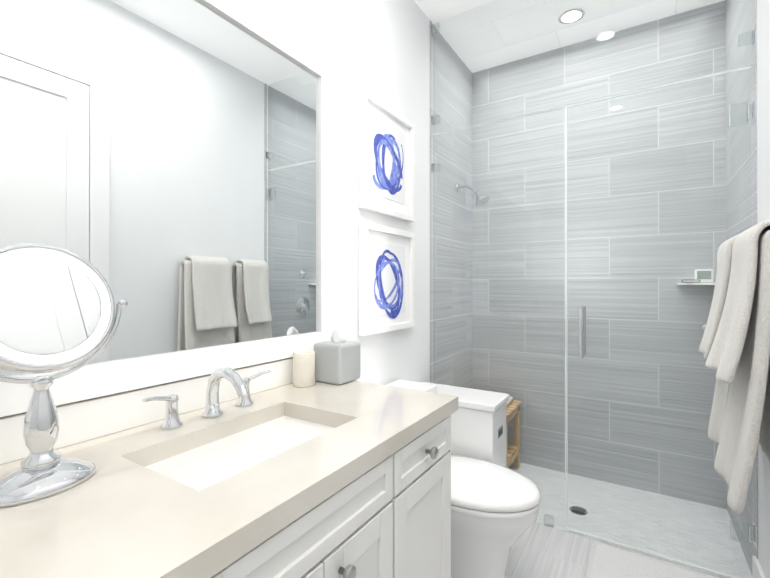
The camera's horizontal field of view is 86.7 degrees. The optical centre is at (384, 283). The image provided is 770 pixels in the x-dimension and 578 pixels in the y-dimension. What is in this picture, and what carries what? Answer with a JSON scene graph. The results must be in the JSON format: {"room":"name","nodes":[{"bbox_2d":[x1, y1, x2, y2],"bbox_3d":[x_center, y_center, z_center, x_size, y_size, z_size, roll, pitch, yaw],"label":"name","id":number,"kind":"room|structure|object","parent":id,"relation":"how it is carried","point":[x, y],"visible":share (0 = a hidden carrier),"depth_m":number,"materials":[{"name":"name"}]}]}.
{"room":"bathroom","nodes":[
{"label":"bathroom","id":0,"kind":"room"},
{"bbox_2d":[242,0,471,388],"bbox_3d":[-0.423,-0.162,1.369,0.100,2.740,4.000,0,0,32],"label":"wall","id":1,"kind":"structure","parent":0,"point":[379,49],"depth_m":2.14,"materials":[{"name":"paint"}]},
{"bbox_2d":[0,357,292,464],"bbox_3d":[-0.670,0.297,0.857,0.020,0.086,1.592,0,0,32],"label":"backsplash","id":2,"kind":"structure","parent":1,"relation":"attached to","point":[83,420],"depth_m":0.95,"materials":[{"name":"beige stone"}]},
{"bbox_2d":[0,0,333,416],"bbox_3d":[-0.635,-0.299,0.910,0.028,1.096,1.597,0,0,32],"label":"wall mirror","id":3,"kind":"object","parent":1,"relation":"attached to","point":[167,169],"visible":0.85,"depth_m":1.05,"materials":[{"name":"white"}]},
{"bbox_2d":[358,222,414,335],"bbox_3d":[0.021,-0.020,1.946,0.032,0.490,0.460,0,0,32],"label":"picture frame","id":4,"kind":"object","parent":1,"relation":"attached to","point":[386,279],"visible":1,"depth_m":1.91,"materials":[{"name":"white wood"}]},
{"bbox_2d":[358,89,414,221],"bbox_3d":[0.021,-0.580,1.948,0.032,0.510,0.460,0,0,32],"label":"picture frame","id":5,"kind":"object","parent":1,"relation":"attached to","point":[386,159],"visible":1,"depth_m":1.91,"materials":[{"name":"white wood"}]},
{"bbox_2d":[456,183,489,206],"bbox_3d":[0.570,-0.583,2.651,0.216,0.169,0.099,0,0,32],"label":"shower head","id":6,"kind":"object","parent":1,"relation":"attached to","point":[482,198],"depth_m":2.62},
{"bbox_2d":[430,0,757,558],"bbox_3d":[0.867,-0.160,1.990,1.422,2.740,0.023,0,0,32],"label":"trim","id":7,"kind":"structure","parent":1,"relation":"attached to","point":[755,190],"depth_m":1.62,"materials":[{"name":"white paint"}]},
{"bbox_2d":[414,0,492,22],"bbox_3d":[0.017,-1.584,0.645,1.622,0.100,3.236,0,0,32],"label":"ceiling","id":8,"kind":"structure","parent":0,"point":[435,10],"depth_m":2.25,"materials":[{"name":"white paint"}]},
{"bbox_2d":[472,0,726,508],"bbox_3d":[1.260,-0.158,2.614,1.422,2.740,0.100,0,0,32],"label":"wall","id":9,"kind":"structure","parent":0,"point":[680,448],"depth_m":2.49,"materials":[{"name":"tile"}]},
{"bbox_2d":[677,269,714,284],"bbox_3d":[1.686,-0.037,2.159,0.214,0.085,0.214,0,0,32],"label":"corner shelf","id":10,"kind":"object","parent":9,"relation":"attached to","point":[699,275],"depth_m":2.20,"materials":[{"name":"white ceramic"}]},
{"bbox_2d":[726,0,769,577],"bbox_3d":[0.865,-0.164,0.559,0.100,2.740,4.000,0,0,32],"label":"wall","id":11,"kind":"structure","parent":0,"point":[741,12],"depth_m":1.71,"materials":[{"name":"paint"}]},
{"bbox_2d":[699,218,769,513],"bbox_3d":[1.183,0.222,1.352,0.206,0.800,0.706,0,0,32],"label":"towel","id":12,"kind":"object","parent":11,"relation":"attached to","point":[734,347],"visible":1,"depth_m":1.18,"materials":[{"name":"white fabric"}]},
{"bbox_2d":[752,555,765,577],"bbox_3d":[1.177,1.143,1.158,0.014,0.130,1.094,0,0,32],"label":"baseboard","id":13,"kind":"structure","parent":11,"relation":"attached to","point":[757,571],"depth_m":1.55,"materials":[{"name":"white"}]},
{"label":"outside","id":14,"kind":"structure","parent":0,"visible":0},
{"bbox_2d":[432,0,723,72],"bbox_3d":[1.083,-1.579,2.338,1.622,0.100,0.764,0,0,32],"label":"ceiling","id":15,"kind":"structure","parent":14,"point":[511,11],"depth_m":2.40,"materials":[{"name":"paint"}]},
{"bbox_2d":[558,8,584,23],"bbox_3d":[1.064,-1.526,2.328,0.136,0.006,0.136,0,0,32],"label":"recessed light","id":16,"kind":"object","parent":15,"relation":"attached to","point":[568,18],"depth_m":2.33,"materials":[{"name":"white"}]},
{"bbox_2d":[506,461,751,577],"bbox_3d":[0.221,1.255,0.960,1.622,0.104,4.000,0,0,32],"label":"floor","id":17,"kind":"structure","parent":14,"point":[685,547],"depth_m":2.00,"materials":[{"name":"tile"}]},
{"bbox_2d":[196,405,457,577],"bbox_3d":[-0.430,0.793,0.704,0.588,0.826,1.571,0,0,32],"label":"bathroom vanity","id":18,"kind":"object","parent":17,"relation":"on","point":[391,518],"depth_m":0.87,"materials":[{"name":"white wood"}]},
{"bbox_2d":[0,381,457,577],"bbox_3d":[-0.440,0.360,0.712,0.564,0.040,1.592,0,0,32],"label":"countertop","id":19,"kind":"structure","parent":18,"relation":"on","point":[136,516],"depth_m":0.68,"materials":[{"name":"beige stone"}]},
{"bbox_2d":[0,243,127,507],"bbox_3d":[-0.576,0.135,0.685,0.112,0.407,0.274,0,0,32],"label":"makeup mirror","id":20,"kind":"object","parent":19,"relation":"on","point":[57,309],"visible":1,"depth_m":0.67,"materials":[{"name":"silver metal"}]},
{"bbox_2d":[142,367,270,429],"bbox_3d":[-0.403,0.275,1.030,0.162,0.130,0.363,0,0,32],"label":"faucet","id":21,"kind":"object","parent":19,"relation":"on","point":[172,420],"visible":1,"depth_m":1.02,"materials":[{"name":"silver metal"}]},
{"bbox_2d":[156,413,327,480],"bbox_3d":[-0.296,0.447,0.921,0.276,0.158,0.456,0,0,32],"label":"sink","id":22,"kind":"object","parent":19,"relation":"in","point":[202,461],"depth_m":0.95,"materials":[{"name":"white ceramic"}]},
{"bbox_2d":[293,350,314,386],"bbox_3d":[-0.272,0.285,1.373,0.072,0.111,0.072,0,0,32],"label":"candle","id":23,"kind":"object","parent":19,"relation":"on","point":[303,368],"visible":1,"depth_m":1.34,"materials":[{"name":"wax"}]},
{"bbox_2d":[314,330,359,384],"bbox_3d":[-0.169,0.252,1.444,0.124,0.177,0.124,0,0,32],"label":"tissue box","id":24,"kind":"object","parent":19,"relation":"on","point":[337,358],"visible":0.94,"depth_m":1.40,"materials":[{"name":"grey ceramic"}]},
{"bbox_2d":[386,379,540,577],"bbox_3d":[0.264,0.839,1.678,0.715,0.740,0.410,0,0,32],"label":"toilet","id":25,"kind":"object","parent":17,"relation":"on","point":[495,507],"visible":0.31,"depth_m":1.51,"materials":[{"name":"white ceramic"}]},
{"bbox_2d":[422,382,508,466],"bbox_3d":[0.346,0.874,2.019,0.474,0.672,0.244,0,0,32],"label":"toilet tank","id":26,"kind":"object","parent":25,"relation":"attached to","point":[478,424],"visible":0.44,"depth_m":1.87,"materials":[{"name":"white ceramic"}]},
{"bbox_2d":[506,396,521,467],"bbox_3d":[0.673,0.973,2.643,0.335,0.471,0.350,0,0,32],"label":"stool","id":27,"kind":"object","parent":17,"relation":"on","point":[509,408],"depth_m":2.64,"materials":[{"name":"brown wood"}]},
{"bbox_2d":[431,0,755,577],"bbox_3d":[0.879,-0.158,2.010,1.421,2.735,0.119,0,0,32],"label":"glass wall","id":28,"kind":"structure","parent":17,"relation":"on","point":[582,330],"depth_m":1.92,"materials":[{"name":"clear glass"}]},
{"bbox_2d":[584,542,716,577],"bbox_3d":[0.953,1.198,1.379,0.545,0.019,0.900,0,0,32],"label":"rug","id":29,"kind":"object","parent":17,"relation":"on","point":[605,561],"visible":0.92,"depth_m":1.72,"materials":[{"name":"white fabric"}]}
]}

